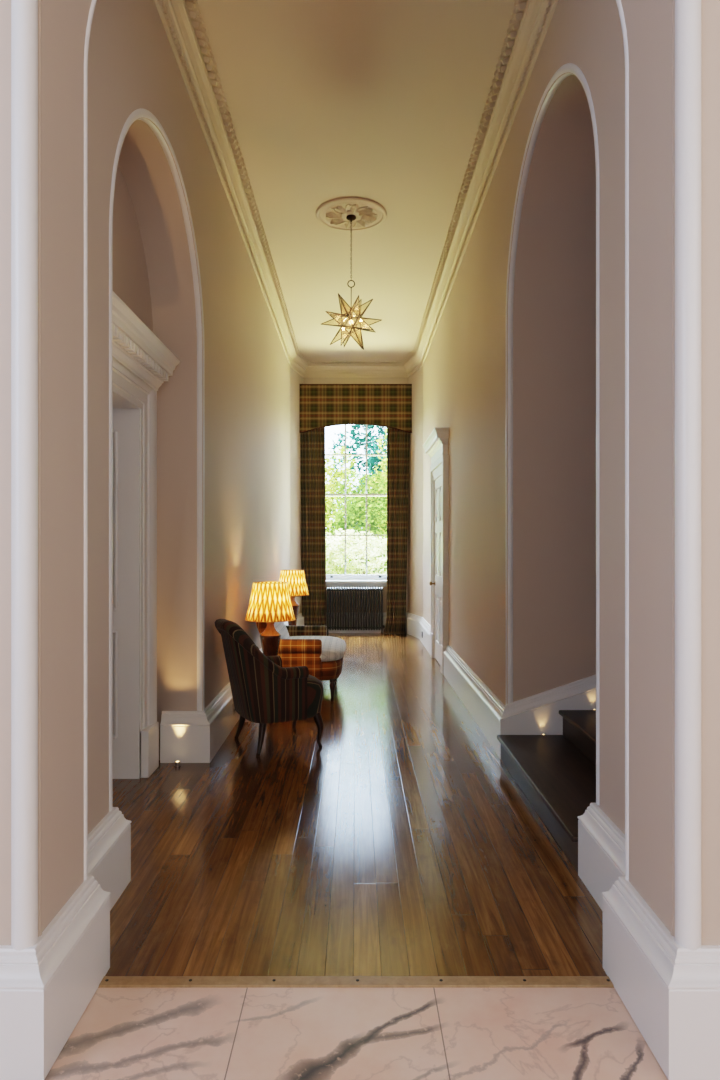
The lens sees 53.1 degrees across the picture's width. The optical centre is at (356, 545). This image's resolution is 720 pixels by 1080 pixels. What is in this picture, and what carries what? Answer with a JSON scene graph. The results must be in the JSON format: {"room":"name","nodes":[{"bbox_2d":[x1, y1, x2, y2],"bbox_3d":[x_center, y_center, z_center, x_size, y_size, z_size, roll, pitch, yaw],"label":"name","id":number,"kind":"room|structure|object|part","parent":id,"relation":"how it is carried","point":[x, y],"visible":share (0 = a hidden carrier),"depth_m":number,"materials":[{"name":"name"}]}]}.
{"room":"historic interior","nodes":[
{"label":"historic interior","id":0,"kind":"room"},
{"bbox_2d":[88,0,289,833],"bbox_3d":[-1.160,-0.765,6.615,0.320,4.330,8.570,0,0,0],"label":"wall","id":1,"kind":"structure","parent":0,"point":[133,65],"depth_m":4.69,"materials":[{"name":"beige paint"}]},
{"bbox_2d":[113,292,179,778],"bbox_3d":[-1.520,0.102,3.820,0.771,2.595,1.628,0,0,0],"label":"door frame","id":2,"kind":"structure","parent":1,"relation":"in","point":[142,362],"depth_m":4.32,"materials":[{"name":"white wood"}]},
{"bbox_3d":[-1.600,-0.150,4.320,0.345,1.085,0.026,0,0,0],"label":"panel moulding","id":3,"kind":"part","parent":2,"relation":"part of","materials":[{"name":"white wood"}]},
{"bbox_3d":[-1.600,0.835,4.320,0.345,0.655,0.026,0,0,0],"label":"panel moulding","id":4,"kind":"part","parent":2,"relation":"part of","materials":[{"name":"white wood"}]},
{"bbox_3d":[-1.580,0.290,3.820,0.560,2.220,1.020,0,0,0],"label":"lining frame","id":5,"kind":"part","parent":2,"relation":"part of","materials":[{"name":"white wood"}]},
{"bbox_3d":[-1.288,0.185,3.820,0.064,2.430,1.440,0,0,0],"label":"architrave","id":6,"kind":"part","parent":2,"relation":"part of","materials":[{"name":"white wood"}]},
{"bbox_3d":[-1.227,-1.083,3.820,0.186,0.225,1.628,0,0,0],"label":"cornice","id":7,"kind":"part","parent":2,"relation":"part of","materials":[{"name":"white wood"}]},
{"bbox_2d":[109,108,204,811],"bbox_3d":[-1.021,-0.544,3.820,0.055,3.259,1.838,0,0,0],"label":"trim","id":8,"kind":"structure","parent":1,"relation":"attached to","point":[138,113],"depth_m":4.29,"materials":[{"name":"white paint"}]},
{"bbox_2d":[160,613,303,762],"bbox_3d":[-1.032,1.239,8.100,0.323,0.322,6.947,0,0,1],"label":"baseboard","id":9,"kind":"structure","parent":1,"relation":"attached to","point":[185,736],"depth_m":4.64,"materials":[{"name":"white wood"}]},
{"bbox_2d":[105,633,606,975],"bbox_3d":[0.700,1.460,7.115,5.200,0.120,9.570,0,0,0],"label":"floor","id":10,"kind":"structure","parent":0,"point":[402,844],"depth_m":3.25,"materials":[{"name":"brown wood"}]},
{"bbox_2d":[174,761,180,766],"bbox_3d":[-1.135,1.386,4.572,0.040,0.028,0.040,0,0,0],"label":"uplight","id":11,"kind":"object","parent":10,"relation":"on","point":[177,763],"visible":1,"depth_m":4.56,"materials":[{"name":"metal"}]},
{"bbox_2d":[215,619,323,756],"bbox_3d":[-0.618,0.955,5.066,0.726,0.891,0.630,0,0,-26],"label":"armchair","id":12,"kind":"object","parent":10,"relation":"on","point":[264,692],"visible":1,"depth_m":4.82,"materials":[{"name":"brown fabric"}]},
{"bbox_3d":[-0.829,1.276,5.208,0.093,0.229,0.048,0,0,18],"label":"leg","id":13,"kind":"part","parent":12,"relation":"part of","materials":[{"name":"brown wood"}]},
{"bbox_3d":[-0.632,1.276,4.813,0.048,0.229,0.093,0,0,19],"label":"leg","id":14,"kind":"part","parent":12,"relation":"part of","materials":[{"name":"brown wood"}]},
{"bbox_3d":[-0.466,1.273,5.393,0.058,0.237,0.083,0,0,20],"label":"leg","id":15,"kind":"part","parent":12,"relation":"part of","materials":[{"name":"brown wood"}]},
{"bbox_3d":[-0.545,1.053,5.102,0.564,0.270,0.552,0,0,-26],"label":"seat","id":16,"kind":"part","parent":12,"relation":"part of","materials":[{"name":"brown fabric"}]},
{"bbox_3d":[-0.266,1.273,4.990,0.083,0.237,0.058,0,0,17],"label":"leg","id":17,"kind":"part","parent":12,"relation":"part of","materials":[{"name":"brown wood"}]},
{"bbox_2d":[256,622,345,701],"bbox_3d":[-0.519,0.976,6.980,0.836,0.848,1.228,0,0,0],"label":"plaid armchair","id":18,"kind":"object","parent":10,"relation":"on","point":[310,646],"visible":0.63,"depth_m":6.44,"materials":[{"name":"orange fabric"}]},
{"bbox_3d":[-0.555,1.022,6.432,0.490,0.367,0.132,0,0,0],"label":"arm","id":19,"kind":"part","parent":18,"relation":"part of","materials":[{"name":"orange fabric"}]},
{"bbox_3d":[-0.555,1.022,7.528,0.490,0.367,0.132,0,0,0],"label":"arm","id":20,"kind":"part","parent":18,"relation":"part of"},
{"bbox_2d":[289,636,345,661],"bbox_3d":[-0.470,0.984,6.980,0.738,0.116,1.168,0,0,0],"label":"seat cushion","id":21,"kind":"object","parent":18,"relation":"on","point":[333,649],"depth_m":6.43,"materials":[{"name":"fabric"}]},
{"bbox_3d":[-0.480,1.122,6.980,0.702,0.184,1.142,0,0,0],"label":"seat rail","id":22,"kind":"part","parent":18,"relation":"part of","materials":[{"name":"orange fabric"}]},
{"bbox_3d":[-0.215,1.282,6.460,0.054,0.155,0.053,0,0,0],"label":"leg","id":23,"kind":"part","parent":18,"relation":"part of","materials":[{"name":"brown wood"}]},
{"bbox_2d":[326,587,384,633],"bbox_3d":[-0.011,1.032,11.430,0.926,0.741,0.122,0,0,0],"label":"radiator","id":24,"kind":"object","parent":10,"relation":"on","point":[334,589],"visible":1,"depth_m":11.38,"materials":[{"name":"metal"}]},
{"bbox_2d":[497,710,595,872],"bbox_3d":[1.863,0.914,3.886,1.893,0.972,1.648,0,0,0],"label":"staircase","id":25,"kind":"structure","parent":10,"relation":"on","point":[556,774],"depth_m":3.99,"materials":[{"name":"brown wood"}]},
{"bbox_3d":[-0.715,1.216,5.986,0.260,0.361,0.268,0,0,0],"label":"side table","id":26,"kind":"object","parent":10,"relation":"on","visible":0},
{"bbox_2d":[245,581,294,655],"bbox_3d":[-0.715,0.671,5.990,0.417,0.728,0.417,0,0,0],"label":"table lamp","id":27,"kind":"object","parent":26,"relation":"on","point":[270,601],"visible":0.95,"depth_m":5.87,"materials":[{"name":"yellow fabric"}]},
{"bbox_3d":[-0.715,0.464,5.990,0.417,0.307,0.417,0,0,0],"label":"lamp shade","id":28,"kind":"part","parent":27,"relation":"part of","materials":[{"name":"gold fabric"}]},
{"bbox_3d":[-0.715,0.310,5.990,0.289,0.006,0.289,0,0,0],"label":"shade trim","id":29,"kind":"part","parent":27,"relation":"part of","materials":[{"name":"fabric"}]},
{"bbox_3d":[-0.795,1.216,8.946,0.260,0.361,0.268,0,0,0],"label":"side table","id":30,"kind":"object","parent":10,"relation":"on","visible":0},
{"bbox_2d":[279,570,308,624],"bbox_3d":[-0.795,0.671,8.950,0.417,0.728,0.417,0,0,0],"label":"table lamp","id":31,"kind":"object","parent":30,"relation":"on","point":[297,586],"visible":0.76,"depth_m":8.82,"materials":[{"name":"yellow fabric"}]},
{"bbox_3d":[-0.795,0.464,8.950,0.417,0.307,0.417,0,0,0],"label":"lamp shade","id":32,"kind":"part","parent":31,"relation":"part of","materials":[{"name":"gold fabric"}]},
{"bbox_2d":[196,0,515,360],"bbox_3d":[0.000,-3.005,7.130,2.100,0.150,9.640,0,0,0],"label":"ceiling","id":33,"kind":"structure","parent":0,"point":[382,102],"depth_m":5.09,"materials":[{"name":"white paint"}]},
{"bbox_2d":[316,197,386,230],"bbox_3d":[-0.045,-2.910,6.370,0.630,0.040,0.630,0,0,0],"label":"ceiling rose","id":34,"kind":"object","parent":33,"relation":"attached to","point":[369,214],"visible":1,"depth_m":6.32,"materials":[{"name":"white paint"}]},
{"bbox_2d":[321,215,381,349],"bbox_3d":[-0.045,-2.315,6.370,0.495,1.182,0.506,0,0,34],"label":"pendant","id":35,"kind":"object","parent":34,"relation":"hanging from","point":[350,218],"visible":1,"depth_m":6.36,"materials":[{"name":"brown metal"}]},
{"bbox_3d":[-0.216,-1.980,6.384,0.202,0.108,0.110,0,0,0],"label":"spike frame","id":36,"kind":"part","parent":35,"relation":"part of","materials":[{"name":"brown metal"}]},
{"bbox_3d":[-0.159,-1.981,6.256,0.106,0.108,0.206,0,0,42],"label":"spike frame","id":37,"kind":"part","parent":35,"relation":"part of","materials":[{"name":"brown metal"}]},
{"bbox_3d":[-0.146,-1.872,6.411,0.162,0.169,0.099,0,0,41],"label":"spike frame","id":38,"kind":"part","parent":35,"relation":"part of","materials":[{"name":"brown metal"}]},
{"bbox_3d":[-0.094,-2.091,6.288,0.105,0.182,0.145,0,0,12],"label":"spike frame","id":39,"kind":"part","parent":35,"relation":"part of","materials":[{"name":"brown metal"}]},
{"bbox_3d":[-0.129,-1.941,6.249,0.106,0.129,0.205,0,0,38],"label":"spike frame","id":40,"kind":"part","parent":35,"relation":"part of","materials":[{"name":"brown metal"}]},
{"bbox_3d":[-0.093,-1.834,6.333,0.115,0.197,0.108,0,0,-13],"label":"spike frame","id":41,"kind":"part","parent":35,"relation":"part of","materials":[{"name":"brown metal"}]},
{"bbox_3d":[-0.092,-1.882,6.478,0.103,0.150,0.179,0,0,-40],"label":"spike frame","id":42,"kind":"part","parent":35,"relation":"part of","materials":[{"name":"brown metal"}]},
{"bbox_3d":[-0.045,-2.606,6.370,0.013,0.526,0.013,0,0,45],"label":"chain","id":43,"kind":"part","parent":35,"relation":"part of","materials":[{"name":"brown metal"}]},
{"bbox_3d":[0.002,-2.068,6.262,0.103,0.150,0.180,0,0,-40],"label":"spike frame","id":44,"kind":"part","parent":35,"relation":"part of","materials":[{"name":"brown metal"}]},
{"bbox_3d":[-0.022,-1.956,6.207,0.109,0.101,0.202,0,0,0],"label":"spike frame","id":45,"kind":"part","parent":35,"relation":"part of","materials":[{"name":"brown metal"}]},
{"bbox_3d":[-0.001,-1.823,6.357,0.095,0.198,0.108,0,0,-16],"label":"spike frame","id":46,"kind":"part","parent":35,"relation":"part of","materials":[{"name":"brown metal"}]},
{"bbox_3d":[0.004,-1.859,6.443,0.130,0.182,0.139,0,0,0],"label":"spike frame","id":47,"kind":"part","parent":35,"relation":"part of","materials":[{"name":"brown metal"}]},
{"bbox_3d":[0.057,-2.078,6.356,0.183,0.169,0.110,0,0,0],"label":"spike frame","id":48,"kind":"part","parent":35,"relation":"part of","materials":[{"name":"brown metal"}]},
{"bbox_3d":[0.079,-1.928,6.305,0.201,0.142,0.108,0,0,23],"label":"spike frame","id":49,"kind":"part","parent":35,"relation":"part of","materials":[{"name":"brown metal"}]},
{"bbox_3d":[0.126,-1.970,6.356,0.202,0.108,0.110,0,0,0],"label":"spike frame","id":50,"kind":"part","parent":35,"relation":"part of","materials":[{"name":"brown metal"}]},
{"bbox_2d":[98,976,613,987],"bbox_3d":[0.000,1.412,2.310,1.800,0.036,0.050,0,0,0],"label":"trim","id":51,"kind":"structure","parent":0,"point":[107,981],"depth_m":2.30,"materials":[{"name":"aged brass"}]},
{"bbox_2d":[45,988,667,1079],"bbox_3d":[0.000,1.462,-0.507,6.400,0.116,5.585,0,0,0],"label":"floor","id":52,"kind":"structure","parent":0,"point":[121,1033],"depth_m":2.06,"materials":[{"name":"pink stone"}]},
{"bbox_2d":[290,366,422,616],"bbox_3d":[0.000,-0.900,11.350,6.000,5.400,1.100,0,0,0],"label":"wall","id":53,"kind":"structure","parent":0,"point":[414,587],"depth_m":11.21,"materials":[{"name":"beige paint"}]},
{"bbox_2d":[325,425,386,585],"bbox_3d":[-0.005,-0.780,11.640,1.254,2.880,0.300,0,0,0],"label":"window","id":54,"kind":"structure","parent":53,"relation":"in","point":[345,579],"depth_m":11.68,"materials":[{"name":"white paint"}]},
{"bbox_3d":[-0.005,-0.820,11.720,1.230,2.800,0.140,0,0,0],"label":"frame","id":55,"kind":"part","parent":54,"relation":"part of","materials":[{"name":"white paint"}]},
{"bbox_3d":[-0.005,0.585,11.570,1.230,0.040,0.160,0,0,0],"label":"sill","id":56,"kind":"part","parent":54,"relation":"part of","materials":[{"name":"white paint"}]},
{"bbox_3d":[-0.005,-0.142,11.695,1.090,1.385,0.040,0,0,0],"label":"sash","id":57,"kind":"part","parent":54,"relation":"part of","materials":[{"name":"white paint"}]},
{"bbox_2d":[300,384,411,432],"bbox_3d":[-0.004,-2.160,11.399,1.783,0.772,0.101,0,0,0],"label":"pelmet","id":58,"kind":"object","parent":53,"relation":"attached to","point":[321,405],"visible":0.99,"depth_m":11.36,"materials":[{"name":"brown fabric"}]},
{"bbox_2d":[300,427,325,625],"bbox_3d":[-0.683,-0.312,11.461,0.417,3.416,0.131,0,0,0],"label":"curtain","id":59,"kind":"object","parent":58,"relation":"hanging from","point":[312,443],"visible":0.88,"depth_m":11.42,"materials":[{"name":"brown fabric"}]},
{"bbox_2d":[384,427,409,632],"bbox_3d":[0.641,-0.312,11.450,0.425,3.417,0.115,0,0,0],"label":"curtain","id":60,"kind":"object","parent":58,"relation":"hanging from","point":[398,441],"visible":1,"depth_m":11.41,"materials":[{"name":"brown fabric"}]},
{"bbox_2d":[326,612,406,632],"bbox_3d":[-0.010,1.239,11.540,1.680,0.322,0.060,0,0,0],"label":"baseboard","id":61,"kind":"structure","parent":53,"relation":"attached to","point":[384,613],"depth_m":11.51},
{"bbox_2d":[0,0,719,944],"bbox_3d":[0.000,-0.975,2.135,6.400,4.750,0.390,0,0,0],"label":"wall","id":62,"kind":"structure","parent":0,"point":[64,22],"depth_m":2.09,"materials":[{"name":"pink paint"}]},
{"bbox_2d":[39,0,41,935],"bbox_3d":[-0.878,-0.228,1.991,0.014,2.625,0.010,0,0,0],"label":"trim","id":63,"kind":"structure","parent":62,"relation":"attached to","point":[40,1],"depth_m":1.99,"materials":[{"name":"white paint"}]},
{"bbox_2d":[0,807,130,1079],"bbox_3d":[-2.007,1.239,2.445,2.385,0.322,1.130,0,0,0],"label":"baseboard","id":64,"kind":"structure","parent":62,"relation":"attached to","point":[46,987],"depth_m":2.03,"materials":[{"name":"white wood"}]},
{"bbox_2d":[11,0,700,950],"bbox_3d":[0.000,-0.694,1.954,1.865,3.558,0.066,0,0,0],"label":"trim","id":65,"kind":"structure","parent":62,"relation":"attached to","point":[24,13],"depth_m":1.93,"materials":[{"name":"white paint"}]},
{"bbox_2d":[84,0,628,880],"bbox_3d":[0.000,-0.676,2.324,1.796,3.523,0.030,0,0,0],"label":"trim","id":66,"kind":"structure","parent":62,"relation":"attached to","point":[93,3],"depth_m":2.32,"materials":[{"name":"white paint"}]},
{"bbox_2d":[577,803,719,1079],"bbox_3d":[2.007,1.239,2.470,2.385,0.322,1.180,0,0,0],"label":"baseboard","id":67,"kind":"structure","parent":62,"relation":"attached to","point":[670,991],"depth_m":2.01,"materials":[{"name":"white wood"}]},
{"bbox_2d":[670,0,673,935],"bbox_3d":[0.878,-0.228,1.991,0.014,2.625,0.010,0,0,0],"label":"trim","id":68,"kind":"structure","parent":62,"relation":"attached to","point":[671,1],"depth_m":1.99,"materials":[{"name":"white paint"}]},
{"bbox_2d":[423,0,624,833],"bbox_3d":[2.100,-0.765,6.565,2.200,4.330,8.470,0,0,0],"label":"wall","id":69,"kind":"structure","parent":0,"point":[554,298],"depth_m":4.77,"materials":[{"name":"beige paint"}]},
{"bbox_2d":[154,0,557,377],"bbox_3d":[0.000,-2.817,6.945,2.000,0.245,9.250,0,0,0],"label":"crown molding","id":70,"kind":"structure","parent":69,"relation":"attached to","point":[530,22],"depth_m":5.20,"materials":[{"name":"paint"}]},
{"bbox_2d":[405,612,429,653],"bbox_3d":[0.945,1.239,10.337,0.171,0.322,2.476,0,0,-4],"label":"baseboard","id":71,"kind":"structure","parent":69,"relation":"attached to","point":[415,624],"depth_m":10.82,"materials":[{"name":"white wood"}]},
{"bbox_2d":[423,427,448,673],"bbox_3d":[0.923,0.062,8.460,0.157,2.675,1.400,0,0,0],"label":"door","id":72,"kind":"structure","parent":69,"relation":"in","point":[435,446],"depth_m":8.40,"materials":[{"name":"white wood"}]},
{"bbox_3d":[0.922,-1.127,8.460,0.155,0.295,1.400,0,0,0],"label":"cornice","id":73,"kind":"part","parent":72,"relation":"part of","materials":[{"name":"white wood"}]},
{"bbox_3d":[0.947,0.060,8.450,0.020,2.080,1.310,0,0,0],"label":"architrave moulding","id":74,"kind":"part","parent":72,"relation":"part of","materials":[{"name":"white wood"}]},
{"bbox_3d":[0.981,-0.480,8.650,0.011,0.310,0.220,0,0,0],"label":"raised panel","id":75,"kind":"part","parent":72,"relation":"part of","materials":[{"name":"white wood"}]},
{"bbox_3d":[0.981,0.105,8.650,0.011,0.420,0.220,0,0,0],"label":"raised panel","id":76,"kind":"part","parent":72,"relation":"part of","materials":[{"name":"white wood"}]},
{"bbox_3d":[0.981,0.880,8.650,0.011,0.470,0.220,0,0,0],"label":"raised panel","id":77,"kind":"part","parent":72,"relation":"part of","materials":[{"name":"white wood"}]},
{"bbox_3d":[0.981,-0.480,8.250,0.011,0.310,0.220,0,0,0],"label":"raised panel","id":78,"kind":"part","parent":72,"relation":"part of","materials":[{"name":"white wood"}]},
{"bbox_3d":[0.981,0.105,8.250,0.011,0.420,0.220,0,0,0],"label":"raised panel","id":79,"kind":"part","parent":72,"relation":"part of","materials":[{"name":"white wood"}]},
{"bbox_3d":[0.981,0.880,8.250,0.011,0.470,0.220,0,0,0],"label":"raised panel","id":80,"kind":"part","parent":72,"relation":"part of","materials":[{"name":"white wood"}]},
{"bbox_3d":[0.979,0.210,8.450,0.043,2.380,1.300,0,0,0],"label":"architrave","id":81,"kind":"part","parent":72,"relation":"part of","materials":[{"name":"white wood"}]},
{"bbox_2d":[443,645,504,757],"bbox_3d":[0.970,1.239,6.255,0.060,0.322,3.090,0,0,0],"label":"baseboard","id":82,"kind":"structure","parent":69,"relation":"attached to","point":[481,703],"depth_m":5.74,"materials":[{"name":"white wood"}]},
{"bbox_2d":[500,674,595,758],"bbox_3d":[2.070,0.857,4.740,2.260,1.086,0.060,0,0,0],"label":"baseboard","id":83,"kind":"structure","parent":69,"relation":"attached to","point":[537,714],"depth_m":4.71,"materials":[{"name":"white wood"}]},
{"bbox_2d":[505,63,598,804],"bbox_3d":[1.021,-0.677,3.885,0.055,3.494,1.868,0,0,0],"label":"trim","id":84,"kind":"structure","parent":69,"relation":"attached to","point":[569,67],"depth_m":4.50,"materials":[{"name":"white paint"}]},
{"label":"outside","id":85,"kind":"structure","parent":0,"visible":0},
{"bbox_3d":[0.000,1.850,35.975,60.000,0.200,48.050,0,0,0],"label":"ground","id":86,"kind":"structure","parent":85,"visible":0},
{"bbox_2d":[325,446,356,570],"bbox_3d":[-1.511,-1.251,22.257,3.054,6.007,2.814,0,0,0],"label":"tree","id":87,"kind":"object","parent":86,"relation":"on","point":[333,481],"visible":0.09,"depth_m":21.66,"materials":[{"name":"green plant"}]},
{"bbox_2d":[326,468,386,573],"bbox_3d":[0.260,-0.094,18.431,2.870,3.695,2.399,0,0,0],"label":"leafy tree","id":88,"kind":"object","parent":86,"relation":"on","point":[356,511],"visible":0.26,"depth_m":18.00,"materials":[{"name":"green plant"}]},
{"bbox_2d":[326,528,386,573],"bbox_3d":[0.127,0.689,15.580,4.941,2.135,1.996,0,0,0],"label":"flowering shrub","id":89,"kind":"object","parent":86,"relation":"on","point":[359,549],"visible":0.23,"depth_m":15.58,"materials":[{"name":"green plant"}]},
{"bbox_2d":[328,424,386,572],"bbox_3d":[1.349,-1.827,26.920,4.280,7.244,3.031,0,0,23],"label":"conifer","id":90,"kind":"object","parent":86,"relation":"on","point":[372,461],"visible":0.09,"depth_m":26.71,"materials":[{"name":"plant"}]},
{"bbox_2d":[368,428,386,533],"bbox_3d":[1.660,-1.002,22.203,3.151,5.509,2.681,0,0,0],"label":"tree","id":91,"kind":"object","parent":86,"relation":"on","point":[385,430],"visible":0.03,"depth_m":22.06,"materials":[{"name":"green plant"}]}
]}

